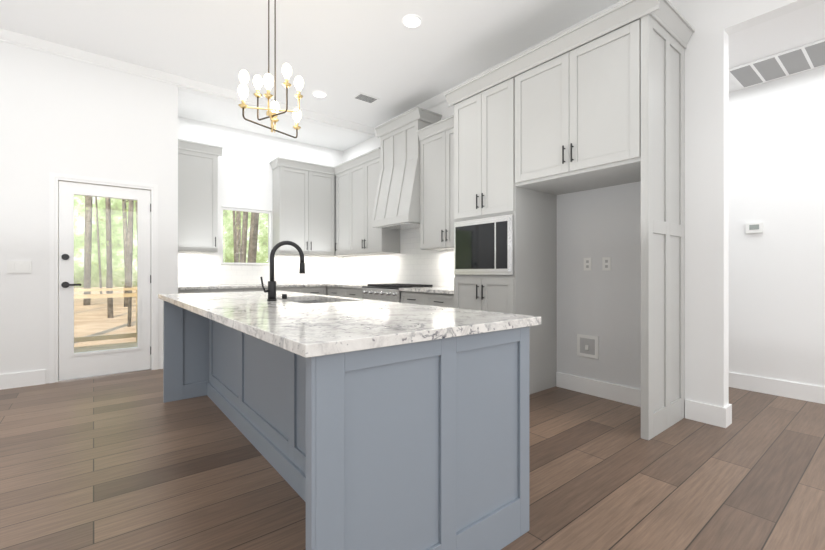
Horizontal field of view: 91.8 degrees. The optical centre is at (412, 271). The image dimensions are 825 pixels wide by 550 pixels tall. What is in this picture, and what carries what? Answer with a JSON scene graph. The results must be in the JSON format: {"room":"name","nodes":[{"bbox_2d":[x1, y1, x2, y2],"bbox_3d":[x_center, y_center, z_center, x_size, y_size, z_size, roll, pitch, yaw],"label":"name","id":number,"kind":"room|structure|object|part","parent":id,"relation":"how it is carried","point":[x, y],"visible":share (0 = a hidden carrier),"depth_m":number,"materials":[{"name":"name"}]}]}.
{"room":"kitchen","nodes":[
{"label":"kitchen","id":0,"kind":"room"},
{"bbox_2d":[0,41,373,383],"bbox_3d":[-3.355,-0.584,4.295,6.950,3.390,0.120,0,0,-39],"label":"wall","id":1,"kind":"structure","parent":0,"point":[61,114],"depth_m":4.03,"materials":[{"name":"white paint"}]},
{"bbox_2d":[7,261,31,272],"bbox_3d":[-3.793,-0.046,3.858,0.170,0.115,0.011,0,0,-39],"label":"switch plate","id":2,"kind":"object","parent":1,"relation":"attached to","point":[19,266],"visible":1,"depth_m":3.85,"materials":[{"name":"white plastic"}]},
{"bbox_2d":[0,370,44,389],"bbox_3d":[-4.781,1.041,3.071,2.895,0.140,0.016,0,0,-39],"label":"baseboard","id":3,"kind":"structure","parent":1,"relation":"attached to","point":[30,378],"depth_m":3.87,"materials":[{"name":"white wood"}]},
{"bbox_2d":[49,172,157,382],"bbox_3d":[-3.305,0.057,4.329,0.920,2.108,0.134,0,0,-39],"label":"door frame","id":4,"kind":"structure","parent":1,"relation":"in","point":[55,179],"depth_m":4.22,"materials":[{"name":"white wood"}]},
{"bbox_2d":[59,181,150,379],"bbox_3d":[-3.278,0.087,4.295,0.784,2.023,0.104,0,0,-39],"label":"patio door","id":5,"kind":"structure","parent":4,"relation":"attached to","point":[72,364],"depth_m":4.25,"materials":[{"name":"white wood"}]},
{"bbox_3d":[-3.298,0.018,4.316,0.545,1.645,0.006,0,0,-39],"label":"glass","id":6,"kind":"part","parent":4,"relation":"part of","materials":[{"name":"clear glass"}]},
{"bbox_2d":[0,28,371,134],"bbox_3d":[-3.245,-2.233,4.262,6.660,0.092,0.068,0,0,-39],"label":"crown molding","id":7,"kind":"structure","parent":1,"relation":"attached to","point":[27,41],"depth_m":4.50,"materials":[{"name":"white wood"}]},
{"bbox_2d":[178,116,342,265],"bbox_3d":[-1.865,-0.584,6.826,4.285,3.390,0.120,0,0,-39],"label":"wall","id":8,"kind":"structure","parent":0,"point":[245,171],"depth_m":6.19,"materials":[{"name":"white paint"}]},
{"bbox_2d":[178,140,217,255],"bbox_3d":[-3.071,-1.018,5.575,0.592,1.480,0.327,0,0,-39],"label":"upper cabinet","id":9,"kind":"object","parent":8,"relation":"attached to","point":[197,163],"depth_m":5.48,"materials":[{"name":"grey paint"}]},
{"bbox_2d":[221,207,270,264],"bbox_3d":[-2.578,-0.544,6.232,0.752,0.862,0.120,0,0,-39],"label":"window","id":10,"kind":"structure","parent":8,"relation":"in","point":[269,231],"depth_m":6.25,"materials":[{"name":"white"}]},
{"bbox_2d":[270,157,313,255],"bbox_3d":[-1.943,-1.018,6.475,0.535,1.480,0.327,0,0,-39],"label":"upper cabinet","id":11,"kind":"object","parent":8,"relation":"attached to","point":[292,180],"depth_m":6.35,"materials":[{"name":"grey paint"}]},
{"bbox_2d":[314,164,329,255],"bbox_3d":[-1.624,-1.018,6.729,0.535,1.480,0.327,0,0,-39],"label":"upper cabinet","id":12,"kind":"object","parent":8,"relation":"attached to","point":[321,173],"depth_m":6.62,"materials":[{"name":"grey paint"}]},
{"bbox_2d":[178,90,369,150],"bbox_3d":[-2.042,-2.234,6.014,2.755,0.100,0.930,0,0,-39],"label":"ceiling","id":13,"kind":"structure","parent":0,"point":[205,109],"depth_m":5.88,"materials":[{"name":"white paint"}]},
{"bbox_2d":[0,0,620,127],"bbox_3d":[-0.655,-2.329,1.006,6.830,0.100,8.390,0,0,-39],"label":"ceiling","id":14,"kind":"structure","parent":0,"point":[341,54],"depth_m":3.89,"materials":[{"name":"white paint"}]},
{"bbox_2d":[238,0,303,137],"bbox_3d":[-0.973,-1.622,2.767,0.487,1.306,0.445,0,0,-39],"label":"chandelier","id":15,"kind":"object","parent":14,"relation":"hanging from","point":[268,81],"visible":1,"depth_m":2.76,"materials":[{"name":"white glass"}]},
{"bbox_2d":[312,91,326,96],"bbox_3d":[-1.188,-2.272,5.115,0.180,0.010,0.180,0,0,-39],"label":"recessed light","id":16,"kind":"object","parent":14,"relation":"in","point":[319,93],"visible":1,"depth_m":5.10,"materials":[{"name":"white plastic"}]},
{"bbox_2d":[353,93,378,103],"bbox_3d":[-0.606,-2.273,5.234,0.300,0.008,0.180,0,0,-39],"label":"ceiling vent","id":17,"kind":"object","parent":14,"relation":"in","point":[366,98],"visible":0.98,"depth_m":5.23,"materials":[{"name":"white metal"}]},
{"bbox_2d":[402,15,421,26],"bbox_3d":[-0.004,-2.272,3.630,0.180,0.010,0.180,0,0,-39],"label":"recessed light","id":18,"kind":"object","parent":14,"relation":"in","point":[412,20],"visible":0.98,"depth_m":3.62,"materials":[{"name":"white plastic"}]},
{"bbox_2d":[0,369,824,549],"bbox_3d":[-0.478,1.141,1.819,8.720,0.060,10.040,0,0,-39],"label":"floor","id":19,"kind":"structure","parent":0,"point":[130,461],"depth_m":2.16,"materials":[{"name":"brown wood"}]},
{"bbox_2d":[178,288,217,293],"bbox_3d":[-3.017,0.668,5.423,0.488,0.884,0.632,0,0,-39],"label":"base cabinet","id":20,"kind":"object","parent":19,"relation":"on","point":[188,290],"depth_m":5.22,"materials":[{"name":"grey paint"}]},
{"bbox_2d":[218,288,267,291],"bbox_3d":[-2.547,0.668,5.798,0.970,0.884,0.632,0,0,-39],"label":"base cabinet","id":21,"kind":"object","parent":19,"relation":"on","point":[219,289],"depth_m":5.53,"materials":[{"name":"grey paint"}]},
{"bbox_2d":[276,284,325,294],"bbox_3d":[-1.881,0.668,6.286,0.935,0.884,0.699,0,0,-39],"label":"base cabinet","id":22,"kind":"object","parent":19,"relation":"on","point":[320,289],"depth_m":6.16,"materials":[{"name":"grey paint"}]},
{"bbox_2d":[326,284,361,298],"bbox_3d":[-0.798,0.668,6.094,0.704,0.884,1.125,0,0,-39],"label":"base cabinet","id":23,"kind":"object","parent":19,"relation":"on","point":[330,290],"depth_m":5.91,"materials":[{"name":"grey paint"}]},
{"bbox_2d":[178,284,301,291],"bbox_3d":[-2.383,0.208,5.909,2.085,0.036,0.662,0,0,-39],"label":"countertop","id":24,"kind":"structure","parent":23,"relation":"on","point":[181,287],"depth_m":5.66,"materials":[{"name":"white stone"}]},
{"bbox_2d":[163,297,533,549],"bbox_3d":[-0.816,0.668,2.574,0.998,0.885,2.981,0,0,-39],"label":"kitchen island","id":25,"kind":"object","parent":19,"relation":"on","point":[363,424],"depth_m":1.46,"materials":[{"name":"grey paint"}]},
{"bbox_3d":[-0.929,0.668,2.483,0.046,0.885,2.902,0,0,-39],"label":"panel","id":26,"kind":"part","parent":25,"relation":"part of","materials":[{"name":"grey paint"}]},
{"bbox_2d":[158,289,540,360],"bbox_3d":[-0.819,0.208,2.579,1.064,0.035,3.064,0,0,-39],"label":"island countertop","id":27,"kind":"structure","parent":25,"relation":"on","point":[331,326],"depth_m":1.61,"materials":[{"name":"white stone"}]},
{"bbox_2d":[260,241,305,301],"bbox_3d":[-0.906,-0.011,2.743,0.306,0.404,0.168,0,0,-39],"label":"faucet","id":28,"kind":"object","parent":27,"relation":"on","point":[271,290],"depth_m":2.65,"materials":[{"name":"black metal"}]},
{"bbox_2d":[362,288,401,302],"bbox_3d":[-0.174,0.661,5.335,0.650,0.900,0.974,0,0,-39],"label":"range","id":29,"kind":"object","parent":19,"relation":"on","point":[381,294],"depth_m":5.05,"materials":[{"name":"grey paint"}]},
{"bbox_2d":[402,292,449,306],"bbox_3d":[0.397,0.668,4.653,0.632,0.884,0.940,0,0,-39],"label":"base cabinet","id":30,"kind":"object","parent":19,"relation":"on","point":[440,299],"depth_m":4.43,"materials":[{"name":"grey paint"}]},
{"bbox_2d":[334,284,449,295],"bbox_3d":[-0.418,0.208,5.652,0.662,0.036,3.515,0,0,-39],"label":"countertop","id":31,"kind":"structure","parent":30,"relation":"on","point":[405,287],"depth_m":5.01,"materials":[{"name":"white stone"}]},
{"bbox_2d":[450,60,556,394],"bbox_3d":[0.900,-0.354,3.973,0.693,2.928,0.750,0,0,-39],"label":"tall cabinet","id":32,"kind":"object","parent":19,"relation":"on","point":[503,237],"depth_m":3.73,"materials":[{"name":"grey paint"}]},
{"bbox_2d":[343,0,821,406],"bbox_3d":[1.734,-0.584,3.582,0.122,3.390,9.440,0,0,-39],"label":"wall","id":33,"kind":"structure","parent":0,"point":[596,225],"depth_m":3.04,"materials":[{"name":"white paint"}]},
{"bbox_2d":[338,164,345,255],"bbox_3d":[-0.995,-1.018,6.639,0.333,1.480,0.518,0,0,-39],"label":"upper cabinet","id":34,"kind":"object","parent":33,"relation":"attached to","point":[342,167],"depth_m":6.58,"materials":[{"name":"grey paint"}]},
{"bbox_2d":[346,152,401,255],"bbox_3d":[-0.608,-1.018,6.153,0.333,1.480,0.980,0,0,-39],"label":"upper cabinet","id":35,"kind":"object","parent":33,"relation":"attached to","point":[361,240],"depth_m":6.09,"materials":[{"name":"grey paint"}]},
{"bbox_2d":[370,108,441,231],"bbox_3d":[-0.111,-1.326,5.386,0.512,1.415,0.836,0,0,-39],"label":"range hood","id":36,"kind":"object","parent":33,"relation":"attached to","point":[394,164],"depth_m":5.27,"materials":[{"name":"grey paint"}]},
{"bbox_2d":[418,116,449,251],"bbox_3d":[0.514,-1.018,4.746,0.333,1.480,0.940,0,0,-39],"label":"upper cabinet","id":37,"kind":"object","parent":33,"relation":"attached to","point":[422,206],"depth_m":4.81,"materials":[{"name":"grey paint"}]},
{"bbox_2d":[372,0,626,135],"bbox_3d":[1.988,-2.233,3.114,0.068,0.092,8.390,0,0,-39],"label":"crown molding","id":38,"kind":"structure","parent":33,"relation":"attached to","point":[440,98],"depth_m":4.56,"materials":[{"name":"white wood"}]},
{"bbox_2d":[584,258,591,269],"bbox_3d":[1.597,-0.071,3.647,0.007,0.115,0.072,0,0,-39],"label":"electrical outlet","id":39,"kind":"object","parent":33,"relation":"attached to","point":[587,263],"visible":1,"depth_m":3.64,"materials":[{"name":"white plastic"}]},
{"bbox_2d":[577,334,598,358],"bbox_3d":[1.589,0.676,3.641,0.026,0.200,0.200,0,0,-39],"label":"outlet box","id":40,"kind":"object","parent":33,"relation":"attached to","point":[587,345],"visible":1,"depth_m":3.63,"materials":[{"name":"white plastic"}]},
{"bbox_2d":[514,0,681,195],"bbox_3d":[1.465,-1.283,3.285,0.667,1.070,1.030,0,0,-39],"label":"upper cabinet","id":41,"kind":"object","parent":33,"relation":"attached to","point":[599,105],"depth_m":2.94,"materials":[{"name":"grey paint"}]},
{"bbox_2d":[556,372,640,406],"bbox_3d":[1.719,1.041,3.488,0.016,0.140,1.020,0,0,-39],"label":"baseboard","id":42,"kind":"structure","parent":33,"relation":"attached to","point":[623,394],"depth_m":3.54,"materials":[{"name":"white wood"}]},
{"bbox_2d":[602,257,610,269],"bbox_3d":[1.705,-0.071,3.512,0.007,0.115,0.072,0,0,-39],"label":"electrical outlet","id":43,"kind":"object","parent":33,"relation":"attached to","point":[606,263],"visible":1,"depth_m":3.51,"materials":[{"name":"white plastic"}]},
{"bbox_2d":[685,399,731,427],"bbox_3d":[2.155,1.041,2.946,0.016,0.140,0.251,0,0,-39],"label":"baseboard","id":44,"kind":"structure","parent":33,"relation":"attached to","point":[709,414],"depth_m":2.93,"materials":[{"name":"white wood"}]},
{"bbox_2d":[729,66,824,386],"bbox_3d":[2.706,-0.584,4.434,0.120,3.390,9.560,0,0,-39],"label":"wall","id":45,"kind":"structure","parent":0,"point":[777,264],"depth_m":3.60,"materials":[{"name":"white paint"}]},
{"bbox_2d":[746,222,762,232],"bbox_3d":[3.181,-0.409,3.720,0.024,0.090,0.120,0,0,-39],"label":"thermostat","id":46,"kind":"object","parent":45,"relation":"attached to","point":[754,227],"visible":1,"depth_m":3.71,"materials":[{"name":"white plastic"}]},
{"bbox_2d":[729,372,824,403],"bbox_3d":[2.690,1.041,4.345,0.016,0.140,9.440,0,0,-39],"label":"baseboard","id":47,"kind":"structure","parent":45,"relation":"attached to","point":[800,391],"depth_m":3.59,"materials":[{"name":"white wood"}]},
{"bbox_2d":[729,0,824,92],"bbox_3d":[2.239,-1.789,3.985,1.170,0.100,9.440,0,0,-39],"label":"ceiling","id":48,"kind":"structure","parent":0,"point":[796,28],"depth_m":2.95,"materials":[{"name":"white paint"}]},
{"bbox_2d":[729,38,824,88],"bbox_3d":[3.247,-1.732,3.178,0.540,0.010,1.120,0,0,-39],"label":"ceiling vent","id":49,"kind":"object","parent":48,"relation":"in","point":[802,58],"visible":0.94,"depth_m":3.34,"materials":[{"name":"white metal"}]},
{"label":"outside","id":50,"kind":"structure","parent":0,"visible":0},
{"bbox_2d":[74,286,136,346],"bbox_3d":[-18.704,1.586,23.455,90.000,0.050,80.000,0,0,-39],"label":"ground","id":51,"kind":"structure","parent":50,"point":[80,326],"depth_m":13.14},
{"bbox_2d":[74,288,136,352],"bbox_3d":[-5.017,0.911,4.716,3.255,1.300,2.590,0,0,-39],"label":"deck","id":52,"kind":"object","parent":51,"relation":"on","point":[99,347],"depth_m":6.32,"materials":[{"name":"brown wood"}]},
{"bbox_2d":[74,196,267,326],"bbox_3d":[-16.571,-8.281,23.656,53.236,20.185,43.228,0,0,-39],"label":"forest","id":53,"kind":"object","parent":51,"relation":"on","point":[129,253],"depth_m":17.37,"materials":[{"name":"brown plant"}]},
{"bbox_2d":[74,195,267,287],"bbox_3d":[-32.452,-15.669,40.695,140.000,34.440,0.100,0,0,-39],"label":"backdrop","id":54,"kind":"structure","parent":50,"point":[119,237],"depth_m":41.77,"materials":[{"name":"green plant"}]}
]}

